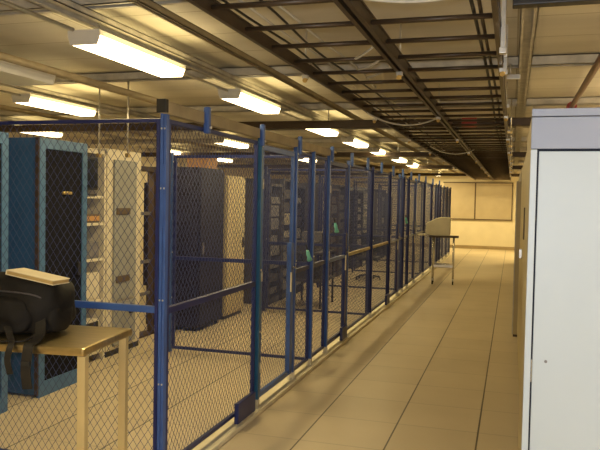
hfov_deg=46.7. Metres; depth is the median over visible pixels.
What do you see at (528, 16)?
trim
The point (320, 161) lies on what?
trim
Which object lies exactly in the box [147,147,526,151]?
trim
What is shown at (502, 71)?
hanger
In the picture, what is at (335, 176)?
partition panel
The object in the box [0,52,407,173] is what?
ceiling pipe
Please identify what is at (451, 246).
baseboard
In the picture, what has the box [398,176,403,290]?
mesh panel
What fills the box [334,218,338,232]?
tag
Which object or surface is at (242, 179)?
tall cabinet
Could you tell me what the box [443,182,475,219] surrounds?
board
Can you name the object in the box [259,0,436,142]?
cable
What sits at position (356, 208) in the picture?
partition panel
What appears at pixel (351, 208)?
equipment rack
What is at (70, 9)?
beam
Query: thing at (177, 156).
partition panel
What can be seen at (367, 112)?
cable
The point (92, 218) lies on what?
equipment box
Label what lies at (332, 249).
shelf
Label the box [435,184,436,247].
fence post
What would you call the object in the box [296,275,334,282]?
shelf
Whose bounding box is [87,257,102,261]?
shelf
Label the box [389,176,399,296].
gate
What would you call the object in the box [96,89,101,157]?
hanging rod
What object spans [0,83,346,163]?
trim
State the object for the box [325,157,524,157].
trim
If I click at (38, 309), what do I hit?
backpack
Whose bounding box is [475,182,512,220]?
board
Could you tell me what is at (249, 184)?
equipment rack
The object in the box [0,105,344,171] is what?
trim
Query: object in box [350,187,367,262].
equipment rack
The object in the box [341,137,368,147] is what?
ceiling light
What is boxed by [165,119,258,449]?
mesh panel
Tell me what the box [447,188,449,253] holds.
mesh panel
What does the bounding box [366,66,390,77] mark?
cable
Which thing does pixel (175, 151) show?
ceiling light
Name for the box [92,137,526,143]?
trim
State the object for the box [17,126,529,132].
trim
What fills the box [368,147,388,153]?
ceiling light
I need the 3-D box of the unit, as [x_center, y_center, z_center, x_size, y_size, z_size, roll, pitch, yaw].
[1.868,0.602,3.054,1.700,2.105,1.104,2,2,17]
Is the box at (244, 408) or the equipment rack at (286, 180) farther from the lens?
the equipment rack at (286, 180)
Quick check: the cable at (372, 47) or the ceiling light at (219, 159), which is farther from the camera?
the ceiling light at (219, 159)
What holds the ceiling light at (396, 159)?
hanging from the ceiling
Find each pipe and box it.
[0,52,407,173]
[566,53,599,107]
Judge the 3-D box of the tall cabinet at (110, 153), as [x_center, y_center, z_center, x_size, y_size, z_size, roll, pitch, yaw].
[-2.299,0.285,7.816,0.820,2.230,0.700,2,2,17]
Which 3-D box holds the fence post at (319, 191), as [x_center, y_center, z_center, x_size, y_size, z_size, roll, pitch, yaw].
[0.373,0.124,13.595,0.053,2.208,0.045,2,2,17]
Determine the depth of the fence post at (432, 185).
17.50 m
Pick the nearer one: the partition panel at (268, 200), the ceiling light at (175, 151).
the partition panel at (268, 200)
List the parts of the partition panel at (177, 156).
rail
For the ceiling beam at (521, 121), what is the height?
0.320 m
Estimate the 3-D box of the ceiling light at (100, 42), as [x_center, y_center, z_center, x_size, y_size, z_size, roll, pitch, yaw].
[-1.211,-1.277,5.040,0.236,0.203,1.220,2,2,17]
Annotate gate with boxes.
[259,145,296,396]
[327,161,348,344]
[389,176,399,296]
[408,180,416,282]
[431,185,435,265]
[440,187,443,258]
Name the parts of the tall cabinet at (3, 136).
door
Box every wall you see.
[9,132,282,264]
[283,170,519,246]
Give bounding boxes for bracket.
[506,64,519,79]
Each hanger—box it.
[301,29,310,82]
[372,86,377,122]
[396,23,403,79]
[436,84,441,121]
[499,0,506,53]
[499,49,507,76]
[503,24,507,74]
[504,82,509,120]
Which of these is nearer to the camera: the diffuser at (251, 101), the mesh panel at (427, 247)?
the diffuser at (251, 101)
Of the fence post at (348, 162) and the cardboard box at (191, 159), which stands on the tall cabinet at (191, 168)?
the cardboard box at (191, 159)
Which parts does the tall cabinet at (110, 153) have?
pull plate, door, pull plate, door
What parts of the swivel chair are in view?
backrest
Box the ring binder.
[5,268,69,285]
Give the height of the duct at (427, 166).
0.316 m
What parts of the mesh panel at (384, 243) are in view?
rail, fence bracket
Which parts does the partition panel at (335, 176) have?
rail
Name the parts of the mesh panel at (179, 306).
rail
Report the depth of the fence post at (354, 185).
16.54 m
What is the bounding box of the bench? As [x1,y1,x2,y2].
[286,249,334,306]
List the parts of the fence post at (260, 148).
fence bracket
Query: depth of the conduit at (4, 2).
4.03 m
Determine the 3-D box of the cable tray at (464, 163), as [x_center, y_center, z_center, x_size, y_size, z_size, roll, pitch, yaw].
[3.109,-1.320,13.655,0.648,0.068,25.600,2,2,17]
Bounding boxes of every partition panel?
[171,155,308,359]
[265,169,369,314]
[320,176,401,289]
[354,181,422,273]
[379,185,435,262]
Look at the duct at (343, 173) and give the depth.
24.53 m
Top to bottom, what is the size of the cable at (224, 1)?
0.023 m
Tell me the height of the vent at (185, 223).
0.110 m
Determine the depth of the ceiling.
5.91 m
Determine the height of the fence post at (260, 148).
2.290 m
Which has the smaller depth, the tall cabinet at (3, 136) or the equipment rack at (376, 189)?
the tall cabinet at (3, 136)
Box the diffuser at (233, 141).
[216,140,248,147]
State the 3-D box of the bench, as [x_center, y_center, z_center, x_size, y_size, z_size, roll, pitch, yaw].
[0.182,0.867,11.480,0.600,0.895,0.840,2,2,17]
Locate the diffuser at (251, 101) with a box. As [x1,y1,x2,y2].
[223,93,279,113]
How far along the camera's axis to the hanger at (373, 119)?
6.99 m
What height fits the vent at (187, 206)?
0.110 m
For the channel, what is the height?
0.175 m
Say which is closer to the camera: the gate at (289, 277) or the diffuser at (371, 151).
the gate at (289, 277)
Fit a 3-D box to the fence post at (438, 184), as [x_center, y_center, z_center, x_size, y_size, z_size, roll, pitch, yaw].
[3.761,-0.020,18.988,0.061,2.185,0.061,2,2,17]
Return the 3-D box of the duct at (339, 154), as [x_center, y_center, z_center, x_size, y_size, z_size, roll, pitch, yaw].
[0.085,-1.628,14.990,9.280,0.316,0.110,2,2,17]
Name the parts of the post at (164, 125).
splice plate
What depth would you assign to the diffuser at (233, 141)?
12.76 m
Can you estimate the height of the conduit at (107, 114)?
0.026 m
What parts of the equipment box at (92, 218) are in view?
plate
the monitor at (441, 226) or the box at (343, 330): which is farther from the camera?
the monitor at (441, 226)
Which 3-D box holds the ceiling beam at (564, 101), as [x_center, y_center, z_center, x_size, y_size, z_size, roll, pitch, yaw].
[-0.314,-1.535,9.099,12.000,0.080,0.110,2,2,17]
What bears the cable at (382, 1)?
hanging from the cable tray at (497, 165)
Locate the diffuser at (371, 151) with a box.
[370,150,384,153]
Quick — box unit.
[518,108,599,449]
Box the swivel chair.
[355,233,380,279]
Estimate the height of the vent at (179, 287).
0.110 m
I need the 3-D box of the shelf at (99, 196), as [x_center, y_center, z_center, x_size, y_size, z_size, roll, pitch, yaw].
[-2.486,-0.293,7.093,0.690,0.030,0.634,2,2,17]
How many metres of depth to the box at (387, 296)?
11.26 m
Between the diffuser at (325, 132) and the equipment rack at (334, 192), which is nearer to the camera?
the diffuser at (325, 132)
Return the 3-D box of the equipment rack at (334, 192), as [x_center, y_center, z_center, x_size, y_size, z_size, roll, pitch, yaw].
[0.416,0.180,15.520,0.750,1.980,0.700,2,2,17]
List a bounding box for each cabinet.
[0,132,8,413]
[8,137,87,397]
[94,148,140,357]
[146,167,223,330]
[221,175,244,319]
[517,164,523,347]
[518,153,526,391]
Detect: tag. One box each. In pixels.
[305,244,311,261]
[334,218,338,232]
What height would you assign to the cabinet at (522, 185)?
2.200 m
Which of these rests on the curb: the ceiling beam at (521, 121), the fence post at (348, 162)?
the fence post at (348, 162)
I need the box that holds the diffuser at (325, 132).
[306,129,337,135]
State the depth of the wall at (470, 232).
26.27 m
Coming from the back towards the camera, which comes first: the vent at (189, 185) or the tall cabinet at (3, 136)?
the vent at (189, 185)
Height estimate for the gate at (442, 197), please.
2.070 m
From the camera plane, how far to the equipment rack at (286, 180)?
12.17 m
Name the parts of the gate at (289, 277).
pull handle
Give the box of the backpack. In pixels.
[0,272,75,388]
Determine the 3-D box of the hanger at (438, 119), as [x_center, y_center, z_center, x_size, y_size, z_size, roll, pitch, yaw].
[1.362,-1.195,6.818,0.056,0.379,0.060,2,2,17]
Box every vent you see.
[176,235,190,243]
[176,252,190,260]
[176,269,189,277]
[176,286,189,294]
[177,184,191,192]
[177,201,190,209]
[177,218,190,226]
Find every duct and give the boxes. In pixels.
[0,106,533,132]
[137,142,526,156]
[217,159,522,168]
[270,172,519,176]
[512,0,599,8]
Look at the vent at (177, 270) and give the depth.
8.96 m
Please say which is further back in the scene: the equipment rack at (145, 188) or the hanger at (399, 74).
the equipment rack at (145, 188)
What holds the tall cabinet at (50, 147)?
on the floor
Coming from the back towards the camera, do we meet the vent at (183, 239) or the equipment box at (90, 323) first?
the vent at (183, 239)
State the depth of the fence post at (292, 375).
6.50 m
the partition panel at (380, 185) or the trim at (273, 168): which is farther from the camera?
the trim at (273, 168)
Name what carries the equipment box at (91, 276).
on the rack at (95, 200)
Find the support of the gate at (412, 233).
attached to the fence post at (408, 177)
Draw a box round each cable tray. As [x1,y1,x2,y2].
[186,0,492,179]
[343,0,510,180]
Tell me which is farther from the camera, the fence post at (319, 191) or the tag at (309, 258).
the fence post at (319, 191)
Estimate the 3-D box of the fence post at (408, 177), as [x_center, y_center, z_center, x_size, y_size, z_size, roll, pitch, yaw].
[2.123,0.145,13.636,0.061,2.185,0.061,2,2,17]
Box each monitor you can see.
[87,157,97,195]
[426,217,450,235]
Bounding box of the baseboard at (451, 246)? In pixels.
[391,243,513,249]
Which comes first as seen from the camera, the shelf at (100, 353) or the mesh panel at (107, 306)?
the mesh panel at (107, 306)
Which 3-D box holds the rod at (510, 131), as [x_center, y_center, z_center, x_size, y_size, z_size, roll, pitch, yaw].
[2.363,-1.212,7.819,0.055,0.400,0.030,2,2,17]
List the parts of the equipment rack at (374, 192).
panel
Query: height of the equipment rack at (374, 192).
1.980 m
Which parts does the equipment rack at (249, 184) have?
panel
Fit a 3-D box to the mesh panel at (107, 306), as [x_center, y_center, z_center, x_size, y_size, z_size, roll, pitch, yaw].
[-1.580,0.416,4.352,1.555,2.130,0.034,2,2,17]
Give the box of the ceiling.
[0,0,599,164]
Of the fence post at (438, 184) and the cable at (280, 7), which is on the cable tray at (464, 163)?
the cable at (280, 7)
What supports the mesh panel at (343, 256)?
attached to the fence post at (325, 349)
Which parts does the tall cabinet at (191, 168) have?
door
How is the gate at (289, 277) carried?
attached to the fence post at (260, 148)
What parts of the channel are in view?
fence bracket, fence bracket, fence bracket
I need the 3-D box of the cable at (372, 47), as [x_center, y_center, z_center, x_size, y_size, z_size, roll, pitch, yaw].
[0.385,-1.045,4.139,0.016,0.074,0.503,0,2,-20]
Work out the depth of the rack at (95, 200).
7.33 m
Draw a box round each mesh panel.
[0,118,160,449]
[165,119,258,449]
[294,152,311,370]
[312,155,327,356]
[347,153,371,329]
[371,162,389,311]
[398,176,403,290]
[403,177,408,286]
[415,180,424,277]
[424,183,431,270]
[435,185,437,262]
[437,186,440,260]
[443,187,446,256]
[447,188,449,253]
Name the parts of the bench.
leg, leg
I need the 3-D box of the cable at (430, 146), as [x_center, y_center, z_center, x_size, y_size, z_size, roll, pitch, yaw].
[2.329,-1.129,10.604,0.927,0.103,0.016,0,2,-32]
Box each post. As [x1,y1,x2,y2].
[157,113,169,449]
[169,152,173,351]
[254,124,265,408]
[288,147,298,379]
[306,151,315,365]
[316,175,320,287]
[322,155,331,352]
[346,161,350,336]
[351,180,355,272]
[368,167,374,317]
[387,172,392,293]
[395,174,400,295]
[400,175,405,291]
[405,177,410,287]
[412,178,416,282]
[422,181,425,274]
[429,185,432,268]
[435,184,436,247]
[436,184,439,262]
[438,185,441,261]
[445,187,448,256]
[448,187,451,253]
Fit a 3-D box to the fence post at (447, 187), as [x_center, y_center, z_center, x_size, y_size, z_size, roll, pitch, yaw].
[4.566,-0.100,21.617,0.061,2.185,0.061,2,2,17]
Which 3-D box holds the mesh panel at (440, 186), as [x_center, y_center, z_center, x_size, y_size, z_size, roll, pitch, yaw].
[3.837,-0.042,19.305,0.034,2.100,0.582,2,2,17]
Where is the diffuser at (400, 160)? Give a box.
[393,158,406,162]
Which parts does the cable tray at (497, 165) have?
rail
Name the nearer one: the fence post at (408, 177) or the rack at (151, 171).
the rack at (151, 171)
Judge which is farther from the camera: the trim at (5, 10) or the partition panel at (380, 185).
the partition panel at (380, 185)
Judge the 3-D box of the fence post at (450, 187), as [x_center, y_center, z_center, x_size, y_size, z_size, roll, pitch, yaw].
[4.888,-0.133,22.668,0.061,2.185,0.061,2,2,17]
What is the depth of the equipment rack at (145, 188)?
13.51 m
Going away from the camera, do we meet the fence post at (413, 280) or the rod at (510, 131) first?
the rod at (510, 131)
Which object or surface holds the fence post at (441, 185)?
on the curb
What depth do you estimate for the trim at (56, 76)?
7.09 m
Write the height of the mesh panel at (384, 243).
2.235 m
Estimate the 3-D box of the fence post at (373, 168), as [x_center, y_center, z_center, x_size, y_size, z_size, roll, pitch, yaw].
[1.040,0.253,10.100,0.061,2.185,0.061,2,2,17]
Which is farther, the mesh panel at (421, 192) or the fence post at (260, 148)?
the mesh panel at (421, 192)
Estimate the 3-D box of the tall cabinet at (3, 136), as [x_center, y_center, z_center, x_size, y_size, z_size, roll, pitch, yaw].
[-2.869,0.375,5.340,1.020,2.210,0.632,2,2,17]
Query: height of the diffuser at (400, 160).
0.060 m
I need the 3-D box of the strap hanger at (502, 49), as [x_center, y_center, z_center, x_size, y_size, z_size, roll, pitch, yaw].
[1.046,-1.071,3.570,0.035,0.380,0.040,2,2,17]
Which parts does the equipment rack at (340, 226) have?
panel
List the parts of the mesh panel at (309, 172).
rail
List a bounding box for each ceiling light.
[0,60,55,85]
[11,91,96,116]
[20,132,62,136]
[68,23,185,77]
[171,149,186,154]
[212,137,249,147]
[218,83,280,113]
[218,158,232,161]
[306,116,338,135]
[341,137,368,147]
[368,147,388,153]
[390,157,406,162]
[405,159,419,166]
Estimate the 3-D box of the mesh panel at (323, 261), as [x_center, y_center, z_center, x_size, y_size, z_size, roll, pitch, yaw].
[0.190,0.324,7.391,0.034,2.100,0.552,2,2,17]
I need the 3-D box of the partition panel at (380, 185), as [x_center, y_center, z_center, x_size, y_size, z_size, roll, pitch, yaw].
[2.999,-0.041,19.378,1.577,2.140,0.034,2,2,17]
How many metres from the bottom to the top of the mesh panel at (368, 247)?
2.235 m
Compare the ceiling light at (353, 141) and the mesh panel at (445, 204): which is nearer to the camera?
the ceiling light at (353, 141)
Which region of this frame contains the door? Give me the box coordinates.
[512,181,521,336]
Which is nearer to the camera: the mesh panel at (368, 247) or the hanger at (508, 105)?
the hanger at (508, 105)
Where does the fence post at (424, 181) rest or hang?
on the curb
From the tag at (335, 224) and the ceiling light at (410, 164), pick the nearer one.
the tag at (335, 224)
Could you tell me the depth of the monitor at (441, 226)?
14.61 m
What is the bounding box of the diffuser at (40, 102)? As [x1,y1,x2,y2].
[18,97,95,115]
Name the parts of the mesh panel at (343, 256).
rail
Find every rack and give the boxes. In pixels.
[86,149,105,358]
[139,166,155,338]
[143,183,146,284]
[243,183,282,304]
[245,178,289,299]
[262,167,267,310]
[296,186,305,291]
[298,183,330,282]
[330,189,339,276]
[331,185,344,275]
[348,191,363,267]
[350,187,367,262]
[373,192,380,255]
[375,189,385,257]
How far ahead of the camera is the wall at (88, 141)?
17.65 m
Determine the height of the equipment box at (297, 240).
0.160 m
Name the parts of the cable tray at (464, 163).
rail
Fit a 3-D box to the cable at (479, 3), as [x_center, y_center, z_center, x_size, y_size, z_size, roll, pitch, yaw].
[3.770,-1.289,12.774,0.036,0.016,20.700,2,2,17]
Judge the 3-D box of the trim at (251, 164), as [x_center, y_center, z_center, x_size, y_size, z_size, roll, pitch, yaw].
[3.987,-1.967,23.149,12.000,0.080,0.110,2,2,17]
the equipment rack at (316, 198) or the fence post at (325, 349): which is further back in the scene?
the equipment rack at (316, 198)
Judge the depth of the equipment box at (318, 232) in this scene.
11.51 m
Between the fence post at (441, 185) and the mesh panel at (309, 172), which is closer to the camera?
the mesh panel at (309, 172)
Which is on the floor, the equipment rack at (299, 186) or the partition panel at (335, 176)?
the equipment rack at (299, 186)
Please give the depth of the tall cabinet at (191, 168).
8.98 m
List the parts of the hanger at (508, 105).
rod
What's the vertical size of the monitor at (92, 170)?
0.390 m
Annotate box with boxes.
[86,272,98,300]
[86,318,98,325]
[87,214,99,222]
[87,241,98,258]
[187,158,216,168]
[234,391,255,424]
[296,265,322,278]
[297,240,320,251]
[301,231,322,249]
[340,324,346,340]
[385,293,389,304]
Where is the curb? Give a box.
[193,254,450,449]
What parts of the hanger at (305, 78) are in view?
rod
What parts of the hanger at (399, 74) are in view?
rod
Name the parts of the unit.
header panel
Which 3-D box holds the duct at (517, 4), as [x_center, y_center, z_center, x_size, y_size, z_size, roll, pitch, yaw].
[2.488,-1.173,3.032,2.980,0.258,0.080,2,2,17]
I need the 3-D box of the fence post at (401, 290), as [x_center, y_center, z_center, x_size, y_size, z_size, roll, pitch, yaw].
[1.932,0.164,13.015,0.061,2.185,0.061,2,2,17]
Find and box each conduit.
[0,0,74,30]
[0,90,20,95]
[96,111,216,138]
[184,73,228,91]
[280,111,304,120]
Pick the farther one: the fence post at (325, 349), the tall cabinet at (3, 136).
the fence post at (325, 349)
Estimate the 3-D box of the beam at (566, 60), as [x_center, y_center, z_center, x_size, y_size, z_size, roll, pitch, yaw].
[-1.031,-1.463,6.758,12.000,0.080,0.110,2,2,17]
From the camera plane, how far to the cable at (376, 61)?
4.49 m
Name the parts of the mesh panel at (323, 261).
rail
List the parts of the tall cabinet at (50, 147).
door frame, door, handle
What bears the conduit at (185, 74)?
attached to the ceiling light at (239, 96)
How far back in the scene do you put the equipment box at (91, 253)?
7.15 m
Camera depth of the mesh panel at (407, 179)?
13.54 m
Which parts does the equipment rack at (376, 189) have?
panel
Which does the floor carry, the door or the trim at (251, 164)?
the door
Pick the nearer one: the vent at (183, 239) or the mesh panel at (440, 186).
the vent at (183, 239)
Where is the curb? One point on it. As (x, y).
(225, 433)
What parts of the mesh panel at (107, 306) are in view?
rail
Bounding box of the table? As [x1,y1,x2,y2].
[0,325,131,449]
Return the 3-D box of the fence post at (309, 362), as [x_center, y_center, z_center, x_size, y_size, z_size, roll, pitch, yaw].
[0.118,0.346,7.089,0.061,2.185,0.061,2,2,17]
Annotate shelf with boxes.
[87,195,102,198]
[87,222,102,225]
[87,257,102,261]
[88,349,101,355]
[286,249,333,254]
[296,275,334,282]
[433,263,451,267]
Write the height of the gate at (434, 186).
2.070 m
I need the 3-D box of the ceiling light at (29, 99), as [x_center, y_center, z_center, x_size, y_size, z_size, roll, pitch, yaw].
[-2.770,-1.413,7.919,0.236,0.203,1.220,2,2,17]
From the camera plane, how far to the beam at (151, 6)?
5.25 m
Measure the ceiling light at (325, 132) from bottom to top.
0.203 m
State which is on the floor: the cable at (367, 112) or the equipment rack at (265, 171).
the equipment rack at (265, 171)
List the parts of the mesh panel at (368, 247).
fence bracket, rail, fence bracket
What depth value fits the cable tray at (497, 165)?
4.87 m
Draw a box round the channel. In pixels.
[156,99,334,161]
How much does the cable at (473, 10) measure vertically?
0.016 m
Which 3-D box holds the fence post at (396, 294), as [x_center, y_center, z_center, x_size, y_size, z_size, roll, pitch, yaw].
[1.763,0.181,12.460,0.061,2.185,0.061,2,2,17]
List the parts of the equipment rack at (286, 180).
panel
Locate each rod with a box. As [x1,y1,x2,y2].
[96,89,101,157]
[125,80,129,157]
[507,99,511,134]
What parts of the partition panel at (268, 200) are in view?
rail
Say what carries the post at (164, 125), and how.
on the curb
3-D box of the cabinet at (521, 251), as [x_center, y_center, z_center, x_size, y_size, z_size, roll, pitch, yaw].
[2.442,0.450,6.213,0.930,2.200,1.720,2,2,17]
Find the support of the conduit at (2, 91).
attached to the ceiling light at (29, 99)
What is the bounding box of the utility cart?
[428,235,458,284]
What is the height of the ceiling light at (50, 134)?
0.203 m
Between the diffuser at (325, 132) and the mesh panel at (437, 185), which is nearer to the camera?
the diffuser at (325, 132)
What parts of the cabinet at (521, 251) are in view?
recessed handle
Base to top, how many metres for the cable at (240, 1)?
0.023 m
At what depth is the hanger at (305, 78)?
4.65 m
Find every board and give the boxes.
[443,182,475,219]
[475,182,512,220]
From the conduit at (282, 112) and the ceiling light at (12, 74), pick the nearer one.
the ceiling light at (12, 74)
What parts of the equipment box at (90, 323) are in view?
plate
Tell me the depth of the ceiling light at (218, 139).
12.59 m
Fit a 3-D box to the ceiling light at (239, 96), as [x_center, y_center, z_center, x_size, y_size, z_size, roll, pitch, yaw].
[-0.508,-1.348,7.333,0.236,0.203,1.220,2,2,17]
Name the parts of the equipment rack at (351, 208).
panel, panel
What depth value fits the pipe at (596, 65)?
6.17 m
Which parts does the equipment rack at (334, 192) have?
panel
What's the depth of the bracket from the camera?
5.75 m
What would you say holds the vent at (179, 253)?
attached to the tall cabinet at (191, 168)
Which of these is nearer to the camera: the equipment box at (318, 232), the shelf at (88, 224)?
the shelf at (88, 224)
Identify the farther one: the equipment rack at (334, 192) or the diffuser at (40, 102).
the equipment rack at (334, 192)
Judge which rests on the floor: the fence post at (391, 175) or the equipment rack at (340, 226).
the equipment rack at (340, 226)
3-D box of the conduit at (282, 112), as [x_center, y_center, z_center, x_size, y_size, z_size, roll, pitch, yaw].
[-0.121,-1.362,8.653,0.026,0.026,1.510,2,2,17]
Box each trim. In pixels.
[0,0,230,16]
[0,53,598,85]
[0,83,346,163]
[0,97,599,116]
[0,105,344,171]
[0,116,323,171]
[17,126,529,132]
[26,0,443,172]
[56,76,401,172]
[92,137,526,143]
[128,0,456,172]
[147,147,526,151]
[224,160,523,163]
[251,164,522,165]
[273,168,520,170]
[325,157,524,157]
[514,8,538,173]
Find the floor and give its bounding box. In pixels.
[0,246,518,449]
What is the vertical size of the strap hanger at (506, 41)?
0.320 m
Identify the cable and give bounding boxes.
[221,0,427,142]
[237,0,432,142]
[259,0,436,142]
[270,0,441,142]
[347,46,373,61]
[357,60,380,69]
[366,0,443,2]
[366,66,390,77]
[367,112,435,125]
[430,146,473,154]
[469,0,502,152]
[477,0,505,152]
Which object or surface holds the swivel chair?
on the floor
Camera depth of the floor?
6.55 m

